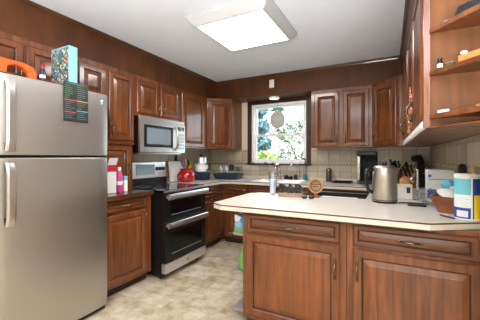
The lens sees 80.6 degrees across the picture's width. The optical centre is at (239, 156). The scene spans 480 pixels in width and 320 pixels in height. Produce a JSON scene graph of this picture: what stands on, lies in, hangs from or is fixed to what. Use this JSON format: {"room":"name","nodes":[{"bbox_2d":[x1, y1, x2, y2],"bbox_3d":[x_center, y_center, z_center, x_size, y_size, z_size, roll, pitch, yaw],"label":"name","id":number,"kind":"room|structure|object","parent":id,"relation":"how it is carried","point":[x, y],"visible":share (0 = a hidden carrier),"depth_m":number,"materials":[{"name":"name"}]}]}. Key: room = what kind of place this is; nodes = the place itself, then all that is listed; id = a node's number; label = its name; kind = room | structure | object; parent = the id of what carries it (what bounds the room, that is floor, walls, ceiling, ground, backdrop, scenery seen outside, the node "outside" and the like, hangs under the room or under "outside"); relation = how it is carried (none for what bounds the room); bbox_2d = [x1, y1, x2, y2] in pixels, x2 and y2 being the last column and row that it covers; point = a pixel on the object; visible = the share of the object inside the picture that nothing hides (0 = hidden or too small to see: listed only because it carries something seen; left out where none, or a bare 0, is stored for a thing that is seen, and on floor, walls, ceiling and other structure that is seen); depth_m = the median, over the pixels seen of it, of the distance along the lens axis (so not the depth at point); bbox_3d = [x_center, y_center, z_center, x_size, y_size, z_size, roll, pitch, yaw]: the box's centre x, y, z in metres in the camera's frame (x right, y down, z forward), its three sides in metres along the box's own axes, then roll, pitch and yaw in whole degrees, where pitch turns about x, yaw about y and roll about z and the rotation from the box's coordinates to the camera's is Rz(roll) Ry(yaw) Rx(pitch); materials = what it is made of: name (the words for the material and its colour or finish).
{"room":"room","nodes":[
{"label":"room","id":0,"kind":"room"},
{"bbox_2d":[83,236,246,319],"bbox_3d":[0.167,1.300,0.477,5.550,0.100,7.600,0,0,28],"label":"floor","id":1,"kind":"structure","parent":0,"point":[207,287],"depth_m":2.57,"materials":[{"name":"tile"}]},
{"bbox_2d":[0,72,106,319],"bbox_3d":[-1.522,0.364,2.119,0.721,1.772,0.788,0,0,28],"label":"refrigerator","id":2,"kind":"object","parent":1,"relation":"on","point":[53,170],"visible":1,"depth_m":1.91,"materials":[{"name":"silver metal"}]},
{"bbox_2d":[0,57,36,79],"bbox_3d":[-1.453,-0.561,1.769,0.048,0.104,0.316,0,0,28],"label":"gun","id":3,"kind":"object","parent":2,"relation":"on","point":[30,72],"visible":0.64,"depth_m":1.81,"materials":[{"name":"orange plastic"}]},
{"bbox_2d":[39,64,45,80],"bbox_3d":[-1.353,-0.572,1.938,0.037,0.125,0.036,0,0,28],"label":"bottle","id":4,"kind":"object","parent":2,"relation":"on","point":[42,73],"visible":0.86,"depth_m":1.93,"materials":[{"name":"blue plastic"}]},
{"bbox_2d":[51,45,76,84],"bbox_3d":[-1.339,-0.665,2.153,0.225,0.312,0.067,0,0,28],"label":"game box","id":5,"kind":"object","parent":2,"relation":"on","point":[63,59],"visible":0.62,"depth_m":2.11,"materials":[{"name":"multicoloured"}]},
{"bbox_2d":[63,80,87,122],"bbox_3d":[-1.200,-0.400,2.075,0.004,0.285,0.184,0,0,28],"label":"chart","id":6,"kind":"object","parent":2,"relation":"attached to","point":[75,95],"visible":1,"depth_m":2.07,"materials":[{"name":"black"}]},
{"bbox_2d":[107,195,150,296],"bbox_3d":[-1.276,0.816,2.760,0.646,0.868,0.568,0,0,28],"label":"base cabinet","id":7,"kind":"object","parent":1,"relation":"on","point":[128,220],"visible":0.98,"depth_m":2.62,"materials":[{"name":"brown wood"}]},
{"bbox_2d":[107,189,152,201],"bbox_3d":[-1.286,0.360,2.765,0.623,0.040,0.569,0,0,28],"label":"countertop","id":8,"kind":"structure","parent":7,"relation":"on","point":[131,193],"depth_m":2.64,"materials":[{"name":"brown laminate"}]},
{"bbox_2d":[107,158,119,193],"bbox_3d":[-1.221,0.174,2.688,0.126,0.330,0.141,0,0,28],"label":"carton","id":9,"kind":"object","parent":8,"relation":"on","point":[112,163],"visible":0.74,"depth_m":2.65,"materials":[{"name":"white cardboard"}]},
{"bbox_2d":[104,141,134,188],"bbox_3d":[-1.363,0.094,2.885,0.376,0.490,0.436,0,0,28],"label":"appliance garage","id":10,"kind":"object","parent":8,"relation":"on","point":[122,151],"visible":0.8,"depth_m":2.89,"materials":[{"name":"brown wood"}]},
{"bbox_2d":[116,167,122,191],"bbox_3d":[-1.170,0.219,2.746,0.059,0.240,0.058,0,0,28],"label":"bottle","id":11,"kind":"object","parent":8,"relation":"on","point":[119,178],"visible":1,"depth_m":2.73,"materials":[{"name":"pink plastic"}]},
{"bbox_2d":[123,176,127,190],"bbox_3d":[-1.150,0.264,2.817,0.045,0.150,0.041,0,0,28],"label":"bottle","id":12,"kind":"object","parent":8,"relation":"on","point":[125,178],"visible":0.74,"depth_m":2.80,"materials":[{"name":"white plastic"}]},
{"bbox_2d":[132,161,208,278],"bbox_3d":[-0.879,0.653,3.305,0.774,1.194,0.718,0,0,28],"label":"range","id":13,"kind":"object","parent":1,"relation":"on","point":[178,214],"visible":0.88,"depth_m":3.07,"materials":[{"name":"black metal"}]},
{"bbox_2d":[132,182,204,192],"bbox_3d":[-0.907,0.351,3.320,0.712,0.027,0.718,0,0,28],"label":"cooktop","id":14,"kind":"object","parent":13,"relation":"in","point":[157,187],"depth_m":3.24,"materials":[{"name":"black glass"}]},
{"bbox_2d":[205,184,222,247],"bbox_3d":[-0.631,0.816,3.985,0.646,0.868,0.653,0,0,28],"label":"base cabinet","id":15,"kind":"object","parent":1,"relation":"on","point":[214,221],"visible":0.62,"depth_m":3.91,"materials":[{"name":"brown wood"}]},
{"bbox_2d":[167,177,479,230],"bbox_3d":[0.348,0.360,3.130,3.176,0.040,2.393,0,0,28],"label":"countertop","id":16,"kind":"structure","parent":15,"relation":"on","point":[351,210],"depth_m":1.91,"materials":[{"name":"beige laminate"}]},
{"bbox_2d":[168,161,182,181],"bbox_3d":[-0.906,0.201,4.037,0.055,0.278,0.300,0,0,28],"label":"cutting board","id":17,"kind":"object","parent":16,"relation":"on","point":[174,166],"visible":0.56,"depth_m":3.98,"materials":[{"name":"white plastic"}]},
{"bbox_2d":[177,168,194,181],"bbox_3d":[-0.741,0.250,3.894,0.256,0.178,0.256,0,0,28],"label":"cookie jar","id":18,"kind":"object","parent":16,"relation":"on","point":[184,175],"visible":0.98,"depth_m":3.80,"materials":[{"name":"red ceramic"}]},
{"bbox_2d":[194,155,209,179],"bbox_3d":[-0.550,0.151,4.189,0.245,0.375,0.200,0,0,28],"label":"food processor","id":19,"kind":"object","parent":16,"relation":"on","point":[201,167],"visible":0.99,"depth_m":4.13,"materials":[{"name":"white plastic"}]},
{"bbox_2d":[195,165,207,171],"bbox_3d":[-0.570,0.166,4.199,0.200,0.104,0.198,0,0,28],"label":"bowl","id":20,"kind":"object","parent":19,"relation":"on","point":[198,168],"depth_m":4.12,"materials":[{"name":"white ceramic"}]},
{"bbox_2d":[213,170,243,179],"bbox_3d":[-0.176,0.274,4.387,0.400,0.130,0.320,0,0,16],"label":"dish rack","id":21,"kind":"object","parent":16,"relation":"on","point":[228,176],"visible":0.87,"depth_m":4.26,"materials":[{"name":"blue plastic"}]},
{"bbox_2d":[229,165,233,170],"bbox_3d":[-0.132,0.164,4.323,0.075,0.090,0.076,0,0,28],"label":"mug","id":22,"kind":"object","parent":21,"relation":"on","point":[231,167],"visible":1,"depth_m":4.29,"materials":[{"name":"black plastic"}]},
{"bbox_2d":[269,179,276,193],"bbox_3d":[0.300,0.233,2.577,0.086,0.212,0.085,0,0,28],"label":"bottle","id":23,"kind":"object","parent":16,"relation":"on","point":[272,182],"visible":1,"depth_m":2.55,"materials":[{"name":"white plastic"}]},
{"bbox_2d":[252,179,307,182],"bbox_3d":[0.563,0.417,4.010,0.700,0.166,0.460,0,0,28],"label":"sink","id":24,"kind":"object","parent":16,"relation":"in","point":[258,180],"visible":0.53,"depth_m":4.09,"materials":[{"name":"white ceramic"}]},
{"bbox_2d":[275,163,285,178],"bbox_3d":[0.569,0.215,4.234,0.206,0.248,0.126,0,0,-34],"label":"faucet","id":25,"kind":"object","parent":16,"relation":"on","point":[276,164],"visible":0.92,"depth_m":4.27,"materials":[{"name":"silver metal"}]},
{"bbox_2d":[278,183,302,197],"bbox_3d":[0.431,0.283,2.418,0.210,0.110,0.050,0,0,18],"label":"letter sign","id":26,"kind":"object","parent":16,"relation":"on","point":[281,193],"visible":0.95,"depth_m":2.40,"materials":[{"name":"black wood"}]},
{"bbox_2d":[302,158,306,179],"bbox_3d":[0.934,0.178,4.108,0.080,0.323,0.055,0,0,28],"label":"soap bottle","id":27,"kind":"object","parent":16,"relation":"on","point":[304,176],"visible":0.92,"depth_m":4.09,"materials":[{"name":"teal plastic"}]},
{"bbox_2d":[301,195,313,198],"bbox_3d":[0.552,0.323,2.304,0.104,0.029,0.084,0,0,13],"label":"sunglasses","id":28,"kind":"object","parent":16,"relation":"on","point":[303,196],"visible":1,"depth_m":2.27,"materials":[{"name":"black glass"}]},
{"bbox_2d":[308,178,322,197],"bbox_3d":[0.636,0.260,2.377,0.124,0.158,0.060,0,0,6],"label":"round plaque","id":29,"kind":"object","parent":16,"relation":"on","point":[315,186],"visible":0.95,"depth_m":2.37,"materials":[{"name":"brown wood"}]},
{"bbox_2d":[326,168,331,181],"bbox_3d":[1.222,0.246,3.900,0.076,0.185,0.075,0,0,28],"label":"pepper mill","id":30,"kind":"object","parent":16,"relation":"on","point":[328,170],"visible":0.94,"depth_m":3.87,"materials":[{"name":"brown wood"}]},
{"bbox_2d":[328,180,352,183],"bbox_3d":[1.329,0.324,3.764,0.315,0.029,0.230,0,0,28],"label":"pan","id":31,"kind":"object","parent":16,"relation":"on","point":[332,181],"visible":1,"depth_m":3.80,"materials":[{"name":"black metal"}]},
{"bbox_2d":[357,151,376,183],"bbox_3d":[1.623,0.135,3.608,0.231,0.408,0.263,0,0,28],"label":"coffee maker","id":32,"kind":"object","parent":16,"relation":"on","point":[365,159],"visible":0.67,"depth_m":3.58,"materials":[{"name":"black plastic"}]},
{"bbox_2d":[363,156,373,159],"bbox_3d":[1.621,0.011,3.566,0.126,0.048,0.138,0,0,28],"label":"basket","id":33,"kind":"object","parent":32,"relation":"on","point":[364,157],"depth_m":3.53,"materials":[{"name":"black"}]},
{"bbox_2d":[363,162,399,203],"bbox_3d":[1.072,0.189,2.130,0.218,0.300,0.184,0,0,-31],"label":"electric kettle","id":34,"kind":"object","parent":16,"relation":"on","point":[384,176],"visible":1,"depth_m":2.07,"materials":[{"name":"silver metal"}]},
{"bbox_2d":[397,169,402,183],"bbox_3d":[1.815,0.240,3.328,0.180,0.198,0.110,0,0,-37],"label":"knife block","id":35,"kind":"object","parent":16,"relation":"on","point":[399,176],"visible":0.04,"depth_m":3.29,"materials":[{"name":"brown wood"}]},
{"bbox_2d":[398,184,412,198],"bbox_3d":[1.333,0.283,2.345,0.159,0.112,0.132,0,0,28],"label":"box","id":36,"kind":"object","parent":16,"relation":"on","point":[404,190],"visible":0.59,"depth_m":2.28,"materials":[{"name":"white cardboard"}]},
{"bbox_2d":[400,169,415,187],"bbox_3d":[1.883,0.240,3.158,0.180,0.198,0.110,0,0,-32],"label":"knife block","id":37,"kind":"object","parent":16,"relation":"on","point":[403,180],"visible":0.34,"depth_m":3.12,"materials":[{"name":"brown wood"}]},
{"bbox_2d":[398,202,432,203],"bbox_3d":[1.359,0.335,2.060,0.376,0.006,0.068,0,0,1],"label":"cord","id":38,"kind":"object","parent":16,"relation":"on","point":[398,202],"visible":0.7,"depth_m":2.07,"materials":[{"name":"black plastic"}]},
{"bbox_2d":[410,169,422,200],"bbox_3d":[1.377,0.216,2.213,0.085,0.246,0.070,0,0,28],"label":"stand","id":39,"kind":"object","parent":16,"relation":"on","point":[417,170],"visible":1,"depth_m":2.20,"materials":[{"name":"silver metal"}]},
{"bbox_2d":[407,203,426,206],"bbox_3d":[1.225,0.333,1.963,0.110,0.012,0.055,0,0,28],"label":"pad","id":40,"kind":"object","parent":16,"relation":"on","point":[408,204],"visible":1,"depth_m":1.95,"materials":[{"name":"black plastic"}]},
{"bbox_2d":[411,154,424,186],"bbox_3d":[2.059,0.153,3.264,0.178,0.372,0.150,0,0,-27],"label":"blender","id":41,"kind":"object","parent":16,"relation":"on","point":[418,159],"visible":0.62,"depth_m":3.23,"materials":[{"name":"black plastic"}]},
{"bbox_2d":[425,169,454,200],"bbox_3d":[1.550,0.220,2.201,0.170,0.238,0.142,0,0,28],"label":"carton","id":42,"kind":"object","parent":16,"relation":"on","point":[433,178],"visible":0.7,"depth_m":2.16,"materials":[{"name":"white cardboard"}]},
{"bbox_2d":[429,193,453,213],"bbox_3d":[1.297,0.290,1.754,0.164,0.098,0.179,0,0,-44],"label":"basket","id":43,"kind":"object","parent":16,"relation":"on","point":[442,204],"visible":0.53,"depth_m":1.71,"materials":[{"name":"brown wicker"}]},
{"bbox_2d":[437,188,453,197],"bbox_3d":[1.270,0.226,1.715,0.128,0.065,0.066,0,0,28],"label":"snack bag","id":44,"kind":"object","parent":43,"relation":"on","point":[445,192],"visible":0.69,"depth_m":1.72,"materials":[{"name":"white plastic"}]},
{"bbox_2d":[441,180,453,190],"bbox_3d":[1.321,0.186,1.758,0.121,0.083,0.040,0,0,43],"label":"snack bag","id":45,"kind":"object","parent":43,"relation":"in","point":[449,184],"visible":0.44,"depth_m":1.76,"materials":[{"name":"blue plastic"}]},
{"bbox_2d":[457,164,466,172],"bbox_3d":[1.430,0.191,1.824,0.041,0.295,0.046,0,0,28],"label":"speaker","id":46,"kind":"object","parent":16,"relation":"on","point":[461,168],"visible":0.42,"depth_m":1.81},
{"bbox_2d":[454,173,479,220],"bbox_3d":[1.248,0.215,1.556,0.116,0.248,0.116,0,0,28],"label":"wipes canister","id":47,"kind":"object","parent":16,"relation":"on","point":[466,185],"visible":1,"depth_m":1.51,"materials":[{"name":"multicoloured plastic"}]},
{"bbox_2d":[223,184,248,243],"bbox_3d":[0.058,0.816,4.271,0.418,0.868,0.638,0,0,28],"label":"base cabinet","id":48,"kind":"object","parent":1,"relation":"on","point":[229,190],"visible":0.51,"depth_m":4.07,"materials":[{"name":"brown wood"}]},
{"bbox_2d":[249,185,313,195],"bbox_3d":[0.645,0.816,3.962,0.903,0.868,0.638,0,0,28],"label":"base cabinet","id":49,"kind":"object","parent":1,"relation":"on","point":[252,188],"visible":0.09,"depth_m":3.80,"materials":[{"name":"brown wood"}]},
{"bbox_2d":[243,212,346,319],"bbox_3d":[0.464,0.816,2.130,0.705,0.868,0.678,0,0,28],"label":"base cabinet","id":50,"kind":"object","parent":1,"relation":"on","point":[295,268],"visible":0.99,"depth_m":1.85,"materials":[{"name":"brown wood"}]},
{"bbox_2d":[233,231,242,311],"bbox_3d":[0.111,0.775,2.357,0.123,0.770,0.515,0,0,28],"label":"shelf","id":51,"kind":"object","parent":50,"relation":"attached to","point":[238,306],"visible":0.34,"depth_m":2.15,"materials":[{"name":"grey plastic"}]},
{"bbox_2d":[234,212,242,231],"bbox_3d":[0.037,0.496,2.207,0.101,0.145,0.151,0,0,28],"label":"pack","id":52,"kind":"object","parent":51,"relation":"on","point":[238,227],"visible":0.26,"depth_m":2.15,"materials":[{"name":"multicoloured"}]},
{"bbox_2d":[238,248,242,268],"bbox_3d":[0.039,0.773,2.200,0.104,0.170,0.102,0,0,28],"label":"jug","id":53,"kind":"object","parent":51,"relation":"on","point":[240,255],"visible":0.27,"depth_m":2.17,"materials":[{"name":"green plastic"}]},
{"bbox_2d":[317,188,369,198],"bbox_3d":[1.314,0.817,3.603,0.596,0.867,0.610,0,0,28],"label":"dishwasher","id":54,"kind":"object","parent":1,"relation":"on","point":[359,194],"visible":0.23,"depth_m":3.33,"materials":[{"name":"black metal"}]},
{"bbox_2d":[347,222,479,319],"bbox_3d":[1.072,0.816,1.810,0.663,0.868,0.678,0,0,28],"label":"base cabinet","id":55,"kind":"object","parent":1,"relation":"on","point":[394,273],"visible":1,"depth_m":1.54,"materials":[{"name":"brown wood"}]},
{"bbox_2d":[30,0,404,81],"bbox_3d":[0.167,-1.240,0.477,5.550,0.100,7.600,0,0,28],"label":"ceiling","id":56,"kind":"structure","parent":0,"point":[329,32],"depth_m":2.66,"materials":[{"name":"paint"}]},
{"bbox_2d":[18,0,216,83],"bbox_3d":[-1.304,-1.173,2.721,0.020,0.031,4.000,0,0,28],"label":"trim","id":57,"kind":"structure","parent":56,"relation":"attached to","point":[28,2],"depth_m":2.70,"materials":[{"name":"brown wood"}]},
{"bbox_2d":[186,0,296,50],"bbox_3d":[0.044,-1.148,2.542,0.740,0.082,0.740,0,0,28],"label":"ceiling light","id":58,"kind":"object","parent":56,"relation":"attached to","point":[241,24],"visible":1,"depth_m":2.38,"materials":[{"name":"grey plastic"}]},
{"bbox_2d":[198,10,286,49],"bbox_3d":[0.044,-1.114,2.542,0.602,0.010,0.602,0,0,28],"label":"diffuser","id":59,"kind":"object","parent":58,"relation":"attached to","point":[254,28],"depth_m":2.48,"materials":[{"name":"white plastic"}]},
{"bbox_2d":[217,55,398,83],"bbox_3d":[0.753,-1.173,3.899,2.500,0.031,0.020,0,0,28],"label":"trim","id":60,"kind":"structure","parent":56,"relation":"attached to","point":[397,56],"depth_m":3.77,"materials":[{"name":"brown wood"}]},
{"bbox_2d":[400,0,408,57],"bbox_3d":[1.326,-1.173,2.263,0.020,0.031,2.360,0,0,28],"label":"trim","id":61,"kind":"structure","parent":56,"relation":"attached to","point":[406,1],"depth_m":2.51,"materials":[{"name":"brown wood"}]},
{"bbox_2d":[211,100,403,181],"bbox_3d":[0.944,0.030,4.261,3.200,2.440,0.140,0,0,28],"label":"wall","id":62,"kind":"structure","parent":0,"point":[244,105],"depth_m":4.62,"materials":[{"name":"beige paint"}]},
{"bbox_2d":[0,0,215,97],"bbox_3d":[-1.375,-1.040,2.950,0.317,0.299,4.339,0,0,28],"label":"soffit","id":63,"kind":"structure","parent":62,"relation":"attached to","point":[17,18],"depth_m":2.61,"materials":[{"name":"brown wood"}]},
{"bbox_2d":[199,98,241,149],"bbox_3d":[-0.375,-0.505,4.524,0.598,0.766,0.600,0,0,28],"label":"upper cabinet","id":64,"kind":"object","parent":62,"relation":"attached to","point":[224,116],"visible":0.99,"depth_m":4.32,"materials":[{"name":"brown wood"}]},
{"bbox_2d":[269,79,273,87],"bbox_3d":[0.455,-1.052,4.062,0.070,0.115,0.010,0,0,28],"label":"switch plate","id":65,"kind":"object","parent":62,"relation":"attached to","point":[271,82],"visible":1,"depth_m":4.06,"materials":[{"name":"white plastic"}]},
{"bbox_2d":[268,96,279,99],"bbox_3d":[0.509,-0.874,4.219,0.170,0.030,0.170,0,0,28],"label":"lamp","id":66,"kind":"object","parent":62,"relation":"attached to","point":[271,97],"visible":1,"depth_m":4.17,"materials":[{"name":"white glass"}]},
{"bbox_2d":[246,96,310,164],"bbox_3d":[0.603,-0.393,4.404,1.036,1.025,0.185,0,0,28],"label":"window","id":67,"kind":"structure","parent":62,"relation":"in","point":[252,110],"depth_m":4.39,"materials":[{"name":"white wood"}]},
{"bbox_2d":[270,102,284,128],"bbox_3d":[0.561,-0.630,4.256,0.247,0.400,0.049,0,0,28],"label":"sign","id":68,"kind":"object","parent":67,"relation":"hanging from","point":[277,119],"visible":1,"depth_m":4.24,"materials":[{"name":"grey wood"}]},
{"bbox_2d":[216,56,400,102],"bbox_3d":[0.834,-1.040,4.054,2.560,0.299,0.327,0,0,28],"label":"trim","id":69,"kind":"structure","parent":62,"relation":"attached to","point":[300,84],"depth_m":3.83,"materials":[{"name":"brown wood"}]},
{"bbox_2d":[211,147,429,178],"bbox_3d":[0.909,0.089,4.194,3.176,0.418,0.009,0,0,28],"label":"backsplash","id":70,"kind":"structure","parent":62,"relation":"attached to","point":[342,162],"depth_m":4.03,"materials":[{"name":"tile"}]},
{"bbox_2d":[311,85,372,148],"bbox_3d":[1.348,-0.505,3.749,0.740,0.766,0.366,0,0,28],"label":"upper cabinet","id":71,"kind":"object","parent":62,"relation":"attached to","point":[340,117],"visible":0.99,"depth_m":3.63,"materials":[{"name":"brown wood"}]},
{"bbox_2d":[372,75,435,147],"bbox_3d":[1.897,-0.505,3.329,0.621,0.766,0.598,0,0,28],"label":"upper cabinet","id":72,"kind":"object","parent":62,"relation":"attached to","point":[386,94],"visible":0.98,"depth_m":3.22,"materials":[{"name":"brown wood"}]},
{"bbox_2d":[432,135,479,146],"bbox_3d":[1.709,0.030,2.151,0.120,2.440,3.200,0,0,28],"label":"wall","id":73,"kind":"structure","parent":0,"point":[476,135],"depth_m":2.00,"materials":[{"name":"beige paint"}]},
{"bbox_2d":[401,0,414,74],"bbox_3d":[1.556,-1.040,2.333,0.319,0.299,2.699,0,0,28],"label":"trim","id":74,"kind":"structure","parent":73,"relation":"attached to","point":[411,3],"depth_m":2.25,"materials":[{"name":"brown wood"}]},
{"bbox_2d":[399,52,455,145],"bbox_3d":[1.642,-0.505,2.557,0.353,0.766,0.993,0,0,28],"label":"upper cabinet","id":75,"kind":"object","parent":73,"relation":"attached to","point":[403,131],"visible":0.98,"depth_m":2.56,"materials":[{"name":"brown wood"}]},
{"bbox_2d":[404,0,479,140],"bbox_3d":[1.162,-0.505,1.645,0.353,0.766,1.062,0,0,28],"label":"upper cabinet","id":76,"kind":"object","parent":73,"relation":"attached to","point":[415,42],"visible":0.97,"depth_m":1.51,"materials":[{"name":"brown wood"}]},
{"bbox_2d":[408,88,411,133],"bbox_3d":[1.099,-0.290,1.830,0.016,0.282,0.275,0,0,28],"label":"scroll ornament","id":77,"kind":"object","parent":76,"relation":"attached to","point":[410,93],"visible":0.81,"depth_m":1.76,"materials":[{"name":"gold metal"}]},
{"bbox_2d":[403,121,423,144],"bbox_3d":[1.255,-0.141,2.097,0.016,0.033,1.920,0,0,28],"label":"lamp","id":78,"kind":"object","parent":76,"relation":"attached to","point":[419,128],"visible":0.85,"depth_m":1.56,"materials":[{"name":"white plastic"}]},
{"bbox_2d":[423,0,479,128],"bbox_3d":[0.853,-0.654,1.011,0.309,1.065,0.340,0,0,28],"label":"shelf unit","id":79,"kind":"object","parent":73,"relation":"attached to","point":[455,87],"visible":1,"depth_m":1.17,"materials":[{"name":"brown wood"}]},
{"bbox_2d":[437,58,442,68],"bbox_3d":[0.824,-0.384,1.166,0.023,0.046,0.022,0,0,28],"label":"dropper bottle","id":80,"kind":"object","parent":79,"relation":"on","point":[440,62],"visible":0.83,"depth_m":1.16,"materials":[{"name":"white plastic"}]},
{"bbox_2d":[445,60,456,65],"bbox_3d":[0.838,-0.369,1.124,0.023,0.017,0.029,0,0,-17],"label":"tin","id":81,"kind":"object","parent":79,"relation":"on","point":[452,61],"visible":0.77,"depth_m":1.12,"materials":[{"name":"green"}]},
{"bbox_2d":[458,49,479,61],"bbox_3d":[0.874,-0.376,1.030,0.030,0.030,0.135,0,0,-17],"label":"wooden block","id":82,"kind":"object","parent":79,"relation":"on","point":[475,52],"visible":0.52,"depth_m":1.05,"materials":[{"name":"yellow wood"}]},
{"bbox_3d":[0.873,-0.542,1.053,0.058,0.003,0.190,0,0,-17],"label":"paper sheet","id":83,"kind":"object","parent":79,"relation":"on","visible":0},
{"bbox_2d":[455,0,479,15],"bbox_3d":[0.880,-0.564,1.041,0.050,0.038,0.149,0,0,-17],"label":"case","id":84,"kind":"object","parent":83,"relation":"on","point":[471,3],"visible":0.53,"depth_m":1.06,"materials":[{"name":"black plastic"}]},
{"bbox_2d":[430,136,479,173],"bbox_3d":[1.695,0.091,2.265,0.009,0.413,2.668,0,0,28],"label":"backsplash","id":85,"kind":"structure","parent":73,"relation":"attached to","point":[448,156],"depth_m":2.08,"materials":[{"name":"tile"}]},
{"bbox_3d":[-2.245,0.030,1.747,0.100,2.440,7.600,0,0,28],"label":"wall","id":86,"kind":"structure","parent":0,"visible":0},
{"bbox_2d":[0,31,54,81],"bbox_3d":[-1.740,-0.717,2.168,0.376,0.343,0.813,0,0,28],"label":"upper cabinet","id":87,"kind":"object","parent":86,"relation":"attached to","point":[33,54],"visible":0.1,"depth_m":2.12,"materials":[{"name":"brown wood"}]},
{"bbox_2d":[77,56,105,94],"bbox_3d":[-1.496,-0.717,2.673,0.338,0.343,0.302,0,0,28],"label":"upper cabinet","id":88,"kind":"object","parent":86,"relation":"attached to","point":[90,73],"visible":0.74,"depth_m":2.59,"materials":[{"name":"brown wood"}]},
{"bbox_2d":[106,65,133,142],"bbox_3d":[-1.329,-0.520,2.948,0.376,0.736,0.335,0,0,28],"label":"upper cabinet","id":89,"kind":"object","parent":86,"relation":"attached to","point":[119,83],"visible":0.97,"depth_m":2.86,"materials":[{"name":"brown wood"}]},
{"bbox_2d":[134,74,179,121],"bbox_3d":[-1.075,-0.669,3.431,0.376,0.438,0.750,0,0,28],"label":"upper cabinet","id":90,"kind":"object","parent":86,"relation":"attached to","point":[152,98],"visible":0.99,"depth_m":3.30,"materials":[{"name":"brown wood"}]},
{"bbox_2d":[132,115,184,153],"bbox_3d":[-1.035,-0.241,3.409,0.472,0.413,0.748,0,0,28],"label":"microwave","id":91,"kind":"object","parent":90,"relation":"attached to","point":[152,135],"visible":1,"depth_m":3.23,"materials":[{"name":"silver metal"}]},
{"bbox_2d":[132,149,210,177],"bbox_3d":[-0.968,0.074,4.052,0.009,0.448,1.988,0,0,28],"label":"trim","id":92,"kind":"structure","parent":86,"relation":"attached to","point":[191,155],"depth_m":4.14,"materials":[{"name":"tile"}]},
{"bbox_2d":[180,89,206,148],"bbox_3d":[-0.773,-0.505,4.046,0.338,0.766,0.614,0,0,28],"label":"upper cabinet","id":93,"kind":"object","parent":86,"relation":"attached to","point":[193,107],"visible":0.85,"depth_m":3.95,"materials":[{"name":"brown wood"}]},
{"label":"outside","id":94,"kind":"structure","parent":0,"visible":0},
{"bbox_3d":[10.554,1.800,30.777,70.000,0.100,55.700,0,0,28],"label":"ground","id":95,"kind":"structure","parent":94,"visible":0},
{"bbox_2d":[257,109,272,157],"bbox_3d":[0.128,-1.376,10.079,2.418,6.252,2.418,0,0,24],"label":"evergreen tree","id":96,"kind":"object","parent":95,"relation":"on","point":[264,126],"visible":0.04,"depth_m":9.66,"materials":[{"name":"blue plant"}]},
{"bbox_2d":[257,150,279,158],"bbox_3d":[1.187,0.761,8.177,2.808,1.977,1.319,0,0,9],"label":"shrub","id":97,"kind":"object","parent":95,"relation":"on","point":[264,153],"visible":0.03,"depth_m":8.10,"materials":[{"name":"green plant"}]},
{"bbox_2d":[263,106,303,158],"bbox_3d":[3.063,-1.537,15.580,6.719,6.596,5.943,0,0,-2],"label":"bare tree","id":98,"kind":"object","parent":95,"relation":"on","point":[297,155],"visible":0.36,"depth_m":14.78,"materials":[{"name":"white plant"}]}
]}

